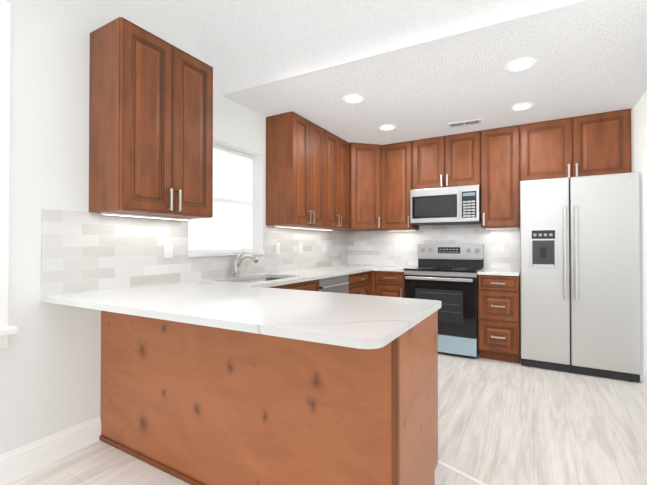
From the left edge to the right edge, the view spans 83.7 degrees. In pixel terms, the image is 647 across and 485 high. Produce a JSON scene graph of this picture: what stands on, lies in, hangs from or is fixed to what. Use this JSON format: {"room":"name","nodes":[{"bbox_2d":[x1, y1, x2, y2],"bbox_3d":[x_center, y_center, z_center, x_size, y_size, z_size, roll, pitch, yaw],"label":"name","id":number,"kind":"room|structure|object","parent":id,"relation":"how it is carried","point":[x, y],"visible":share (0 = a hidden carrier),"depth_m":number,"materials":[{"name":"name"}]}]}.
{"room":"kitchen","nodes":[
{"label":"kitchen","id":0,"kind":"room"},
{"bbox_2d":[0,0,265,454],"bbox_3d":[-1.591,-1.404,2.014,0.200,5.200,7.620,0,-1,30],"label":"wall","id":1,"kind":"structure","parent":0,"point":[50,369],"depth_m":1.99,"materials":[{"name":"grey paint"}]},
{"bbox_2d":[0,0,17,348],"bbox_3d":[-1.906,-0.340,1.411,0.248,1.725,1.083,0,-1,30],"label":"window","id":2,"kind":"structure","parent":1,"relation":"in","point":[6,330],"depth_m":1.79,"materials":[{"name":"grey"}]},
{"bbox_2d":[0,416,100,484],"bbox_3d":[-2.356,1.112,0.460,0.014,0.140,4.003,0,-1,30],"label":"baseboard","id":3,"kind":"structure","parent":1,"relation":"attached to","point":[20,461],"depth_m":1.95,"materials":[{"name":"grey wood"}]},
{"bbox_2d":[89,17,212,218],"bbox_3d":[-1.071,-0.706,2.344,0.357,1.069,0.663,0,-1,30],"label":"upper cabinet","id":4,"kind":"object","parent":1,"relation":"attached to","point":[150,124],"visible":1,"depth_m":2.14,"materials":[{"name":"brown wood"}]},
{"bbox_2d":[101,212,190,220],"bbox_3d":[-1.140,-0.163,2.382,0.040,0.014,0.610,0,-1,30],"label":"led light","id":5,"kind":"object","parent":4,"relation":"attached to","point":[135,215],"visible":1,"depth_m":2.32,"materials":[{"name":"white plastic"}]},
{"bbox_2d":[41,209,347,295],"bbox_3d":[-0.579,0.071,3.536,0.008,0.467,3.707,0,-1,30],"label":"tile backsplash","id":6,"kind":"structure","parent":1,"relation":"attached to","point":[83,251],"depth_m":2.41,"materials":[{"name":"white tile"}]},
{"bbox_2d":[164,242,172,257],"bbox_3d":[-1.113,0.059,2.598,0.010,0.116,0.072,0,-1,30],"label":"electrical outlet","id":7,"kind":"object","parent":6,"relation":"attached to","point":[168,249],"visible":1,"depth_m":2.59,"materials":[{"name":"white plastic"}]},
{"bbox_2d":[276,243,279,253],"bbox_3d":[-0.467,0.069,3.711,0.008,0.116,0.072,0,-1,30],"label":"electrical outlet","id":8,"kind":"object","parent":6,"relation":"attached to","point":[277,248],"visible":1,"depth_m":3.71,"materials":[{"name":"white plastic"}]},
{"bbox_2d":[299,243,302,252],"bbox_3d":[-0.255,0.072,4.075,0.010,0.116,0.072,0,-1,30],"label":"electrical outlet","id":9,"kind":"object","parent":6,"relation":"attached to","point":[300,247],"visible":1,"depth_m":4.07,"materials":[{"name":"white plastic"}]},
{"bbox_2d":[188,149,250,250],"bbox_3d":[-0.961,-0.376,3.231,0.054,0.955,0.887,0,-1,30],"label":"window","id":10,"kind":"structure","parent":1,"relation":"in","point":[231,185],"depth_m":3.43,"materials":[{"name":"white glass"}]},
{"bbox_2d":[188,143,253,251],"bbox_3d":[-0.914,-0.379,3.203,0.052,0.945,0.863,0,-1,30],"label":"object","id":11,"kind":"structure","parent":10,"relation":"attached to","point":[227,226],"depth_m":3.29,"materials":[{"name":"white"}]},
{"bbox_2d":[188,251,264,256],"bbox_3d":[-0.869,0.105,3.173,0.177,0.032,0.885,0,-1,30],"label":"window sill","id":12,"kind":"structure","parent":1,"relation":"attached to","point":[201,254],"depth_m":3.03,"materials":[{"name":"white stone"}]},
{"bbox_2d":[266,112,324,227],"bbox_3d":[-0.262,-0.693,3.737,0.357,1.069,0.608,0,-1,30],"label":"upper cabinet","id":13,"kind":"object","parent":1,"relation":"attached to","point":[295,169],"visible":1,"depth_m":3.52,"materials":[{"name":"brown wood"}]},
{"bbox_2d":[274,225,333,230],"bbox_3d":[-0.180,-0.148,4.034,0.040,0.014,1.150,0,-1,30],"label":"led light","id":14,"kind":"object","parent":13,"relation":"attached to","point":[302,227],"visible":0.96,"depth_m":3.92,"materials":[{"name":"white plastic"}]},
{"bbox_2d":[314,130,349,229],"bbox_3d":[0.044,-0.688,4.265,0.357,1.069,0.609,0,-1,30],"label":"upper cabinet","id":15,"kind":"object","parent":1,"relation":"attached to","point":[337,182],"visible":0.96,"depth_m":4.17,"materials":[{"name":"brown wood"}]},
{"bbox_2d":[2,353,646,484],"bbox_3d":[-0.126,1.219,1.243,3.685,0.060,7.800,0,-1,30],"label":"floor","id":16,"kind":"structure","parent":0,"point":[505,423],"depth_m":2.22,"materials":[{"name":"beige wood"}]},
{"bbox_2d":[99,311,170,473],"bbox_3d":[-0.918,0.762,2.307,0.646,0.872,0.603,0,-1,30],"label":"base cabinet","id":17,"kind":"object","parent":16,"relation":"on","point":[135,405],"depth_m":2.01,"materials":[{"name":"brown wood"}]},
{"bbox_2d":[171,321,226,484],"bbox_3d":[-0.466,0.760,2.045,0.400,0.872,0.603,0,-1,30],"label":"base cabinet","id":18,"kind":"object","parent":16,"relation":"on","point":[192,404],"depth_m":1.76,"materials":[{"name":"brown wood"}]},
{"bbox_2d":[227,329,290,484],"bbox_3d":[-0.119,0.758,1.843,0.402,0.872,0.603,0,-1,30],"label":"base cabinet","id":19,"kind":"object","parent":16,"relation":"on","point":[258,365],"depth_m":1.58,"materials":[{"name":"brown wood"}]},
{"bbox_2d":[267,279,318,290],"bbox_3d":[-0.528,0.768,2.981,0.644,0.873,0.945,0,-1,30],"label":"base cabinet","id":20,"kind":"object","parent":16,"relation":"on","point":[312,285],"visible":0.02,"depth_m":3.04,"materials":[{"name":"brown wood"}]},
{"bbox_2d":[49,280,236,299],"bbox_3d":[-0.992,0.307,2.169,0.360,0.030,0.930,0,-1,30],"label":"countertop","id":21,"kind":"structure","parent":20,"relation":"on","point":[104,294],"depth_m":2.16,"materials":[{"name":"stone"}]},
{"bbox_2d":[266,275,348,293],"bbox_3d":[-0.141,0.775,3.659,0.632,0.872,0.600,0,-1,30],"label":"dishwasher","id":22,"kind":"object","parent":16,"relation":"on","point":[338,284],"visible":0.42,"depth_m":3.52,"materials":[{"name":"silver metal"}]},
{"bbox_2d":[348,271,369,294],"bbox_3d":[0.158,0.779,4.161,0.644,0.873,0.560,0,-1,30],"label":"base cabinet","id":23,"kind":"object","parent":16,"relation":"on","point":[359,283],"visible":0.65,"depth_m":4.01,"materials":[{"name":"brown wood"}]},
{"bbox_2d":[41,264,376,311],"bbox_3d":[-0.295,0.318,3.368,0.660,0.030,3.705,0,-1,30],"label":"countertop","id":24,"kind":"structure","parent":23,"relation":"on","point":[308,274],"depth_m":2.93,"materials":[{"name":"stone"}]},
{"bbox_2d":[233,248,258,276],"bbox_3d":[-0.646,0.175,3.091,0.269,0.249,0.120,0,-1,30],"label":"faucet","id":25,"kind":"object","parent":24,"relation":"on","point":[237,261],"visible":1,"depth_m":3.09,"materials":[{"name":"silver metal"}]},
{"bbox_2d":[232,278,282,282],"bbox_3d":[-0.498,0.421,3.033,0.424,0.180,0.812,0,-1,30],"label":"sink basin","id":26,"kind":"object","parent":24,"relation":"in","point":[256,280],"visible":0.12,"depth_m":3.26,"materials":[{"name":"silver metal"}]},
{"bbox_2d":[291,310,437,484],"bbox_3d":[0.233,0.756,1.631,0.420,0.872,0.617,0,-1,30],"label":"base cabinet","id":27,"kind":"object","parent":16,"relation":"on","point":[359,416],"depth_m":1.39,"materials":[{"name":"brown wood"}]},
{"bbox_2d":[105,284,440,348],"bbox_3d":[-0.180,0.303,1.683,1.233,0.030,0.907,0,-1,30],"label":"countertop","id":28,"kind":"structure","parent":27,"relation":"on","point":[358,321],"depth_m":1.48,"materials":[{"name":"stone"}]},
{"bbox_2d":[370,271,375,295],"bbox_3d":[0.470,0.783,4.686,0.656,0.873,0.651,0,-1,30],"label":"cabinet filler","id":29,"kind":"object","parent":16,"relation":"on","point":[373,283],"depth_m":4.29,"materials":[{"name":"brown wood"}]},
{"bbox_2d":[376,271,404,297],"bbox_3d":[0.911,0.781,4.433,0.356,0.873,0.644,0,-1,30],"label":"base cabinet","id":30,"kind":"object","parent":16,"relation":"on","point":[389,283],"visible":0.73,"depth_m":4.18,"materials":[{"name":"brown wood"}]},
{"bbox_2d":[377,265,414,271],"bbox_3d":[0.912,0.328,4.437,0.355,0.030,0.643,0,-1,30],"label":"countertop","id":31,"kind":"structure","parent":30,"relation":"on","point":[379,267],"depth_m":4.30,"materials":[{"name":"stone"}]},
{"bbox_2d":[404,244,483,357],"bbox_3d":[1.373,0.621,4.113,0.757,1.188,0.680,0,-1,30],"label":"range","id":32,"kind":"object","parent":16,"relation":"on","point":[446,275],"visible":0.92,"depth_m":3.85,"materials":[{"name":"silver metal"}]},
{"bbox_2d":[438,460,487,484],"bbox_3d":[0.970,1.188,1.560,0.024,0.006,1.500,0,-1,-41],"label":"transition strip","id":33,"kind":"object","parent":16,"relation":"on","point":[461,473],"depth_m":1.85,"materials":[{"name":"grey"}]},
{"bbox_2d":[478,275,520,362],"bbox_3d":[1.892,0.776,3.863,0.375,0.873,0.644,0,-1,30],"label":"base cabinet","id":34,"kind":"object","parent":16,"relation":"on","point":[498,317],"visible":1,"depth_m":3.62,"materials":[{"name":"brown wood"}]},
{"bbox_2d":[477,268,519,275],"bbox_3d":[1.892,0.323,3.868,0.375,0.030,0.643,0,-1,30],"label":"countertop","id":35,"kind":"structure","parent":34,"relation":"on","point":[501,272],"depth_m":3.67,"materials":[{"name":"stone"}]},
{"bbox_2d":[520,172,640,381],"bbox_3d":[2.436,0.309,3.522,0.902,1.800,0.674,0,-1,30],"label":"refrigerator","id":36,"kind":"object","parent":16,"relation":"on","point":[580,301],"visible":1,"depth_m":3.26,"materials":[{"name":"silver metal"}]},
{"bbox_2d":[169,0,646,144],"bbox_3d":[-0.199,-2.487,1.220,3.415,2.466,7.630,0,-1,30],"label":"ceiling","id":37,"kind":"structure","parent":0,"point":[590,56],"depth_m":2.61,"materials":[{"name":"grey paint"}]},
{"bbox_2d":[342,94,364,103],"bbox_3d":[0.262,-1.233,3.133,0.196,0.007,0.196,0,-1,30],"label":"recessed light","id":38,"kind":"object","parent":37,"relation":"in","point":[353,99],"visible":1,"depth_m":3.13,"materials":[{"name":"grey"}]},
{"bbox_2d":[378,124,395,130],"bbox_3d":[0.686,-1.226,3.893,0.196,0.007,0.196,0,-1,30],"label":"recessed light","id":39,"kind":"object","parent":37,"relation":"in","point":[387,127],"visible":1,"depth_m":3.89,"materials":[{"name":"grey"}]},
{"bbox_2d":[448,119,480,126],"bbox_3d":[1.462,-1.226,3.749,0.310,0.010,0.120,0,-1,26],"label":"ceiling vent","id":40,"kind":"object","parent":37,"relation":"in","point":[469,122],"visible":0.98,"depth_m":3.73,"materials":[{"name":"grey metal"}]},
{"bbox_2d":[505,58,536,71],"bbox_3d":[1.383,-1.238,2.539,0.196,0.007,0.196,0,-1,30],"label":"recessed light","id":41,"kind":"object","parent":37,"relation":"in","point":[521,64],"visible":1,"depth_m":2.53,"materials":[{"name":"white"}]},
{"bbox_2d":[510,102,533,110],"bbox_3d":[1.815,-1.232,3.306,0.196,0.007,0.196,0,-1,30],"label":"recessed light","id":42,"kind":"object","parent":37,"relation":"in","point":[522,106],"visible":1,"depth_m":3.30,"materials":[{"name":"white"}]},
{"bbox_2d":[631,90,646,381],"bbox_3d":[1.188,-1.419,0.329,0.130,5.200,7.500,0,-1,30],"label":"wall","id":43,"kind":"structure","parent":0,"point":[639,133],"depth_m":3.08,"materials":[{"name":"grey paint"}]},
{"bbox_2d":[643,369,646,389],"bbox_3d":[0.990,1.109,0.110,0.014,0.140,6.760,0,-1,30],"label":"baseboard","id":44,"kind":"structure","parent":43,"relation":"attached to","point":[645,378],"depth_m":2.99,"materials":[{"name":"grey"}]},
{"bbox_3d":[1.685,-0.082,4.441,3.415,2.600,0.130,0,-1,30],"label":"wall","id":45,"kind":"structure","parent":0,"visible":0},
{"bbox_2d":[337,142,387,230],"bbox_3d":[0.465,-0.684,4.717,0.630,1.069,0.624,0,-1,30],"label":"upper cabinet","id":46,"kind":"object","parent":45,"relation":"attached to","point":[365,208],"visible":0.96,"depth_m":4.48,"materials":[{"name":"brown wood"}]},
{"bbox_2d":[380,141,418,229],"bbox_3d":[0.962,-0.686,4.583,0.404,1.069,0.357,0,-1,30],"label":"upper cabinet","id":47,"kind":"object","parent":45,"relation":"attached to","point":[395,173],"visible":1,"depth_m":4.46,"materials":[{"name":"brown wood"}]},
{"bbox_2d":[348,224,519,268],"bbox_3d":[1.286,0.052,4.592,2.157,0.525,0.008,0,-1,30],"label":"tile backsplash","id":48,"kind":"structure","parent":45,"relation":"attached to","point":[397,248],"depth_m":4.59,"materials":[{"name":"white tile"}]},
{"bbox_2d":[498,243,504,252],"bbox_3d":[2.036,0.077,4.146,0.072,0.116,0.008,0,-1,30],"label":"electrical outlet","id":49,"kind":"object","parent":48,"relation":"attached to","point":[501,247],"visible":1,"depth_m":4.14,"materials":[{"name":"white plastic"}]},
{"bbox_2d":[412,131,480,189],"bbox_3d":[1.468,-0.919,4.291,0.758,0.607,0.357,0,-1,30],"label":"upper cabinet","id":50,"kind":"object","parent":45,"relation":"attached to","point":[447,161],"visible":0.96,"depth_m":4.15,"materials":[{"name":"brown wood"}]},
{"bbox_2d":[410,185,480,225],"bbox_3d":[1.447,-0.409,4.249,0.752,0.409,0.442,0,-1,30],"label":"microwave","id":51,"kind":"object","parent":50,"relation":"attached to","point":[457,205],"visible":1,"depth_m":4.07,"materials":[{"name":"silver metal"}]},
{"bbox_2d":[481,125,519,228],"bbox_3d":[1.962,-0.691,4.002,0.378,1.069,0.357,0,-1,30],"label":"upper cabinet","id":52,"kind":"object","parent":45,"relation":"attached to","point":[500,177],"visible":1,"depth_m":3.87,"materials":[{"name":"brown wood"}]},
{"bbox_2d":[485,227,518,228],"bbox_3d":[2.002,-0.148,4.067,0.340,0.014,0.040,0,-1,30],"label":"led light","id":53,"kind":"object","parent":52,"relation":"attached to","point":[502,228],"visible":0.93,"depth_m":4.04,"materials":[{"name":"white plastic"}]},
{"bbox_2d":[520,109,631,180],"bbox_3d":[2.521,-0.916,3.679,0.905,0.624,0.357,0,-1,30],"label":"upper cabinet","id":54,"kind":"object","parent":45,"relation":"attached to","point":[590,145],"visible":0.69,"depth_m":3.53,"materials":[{"name":"brown wood"}]}
]}

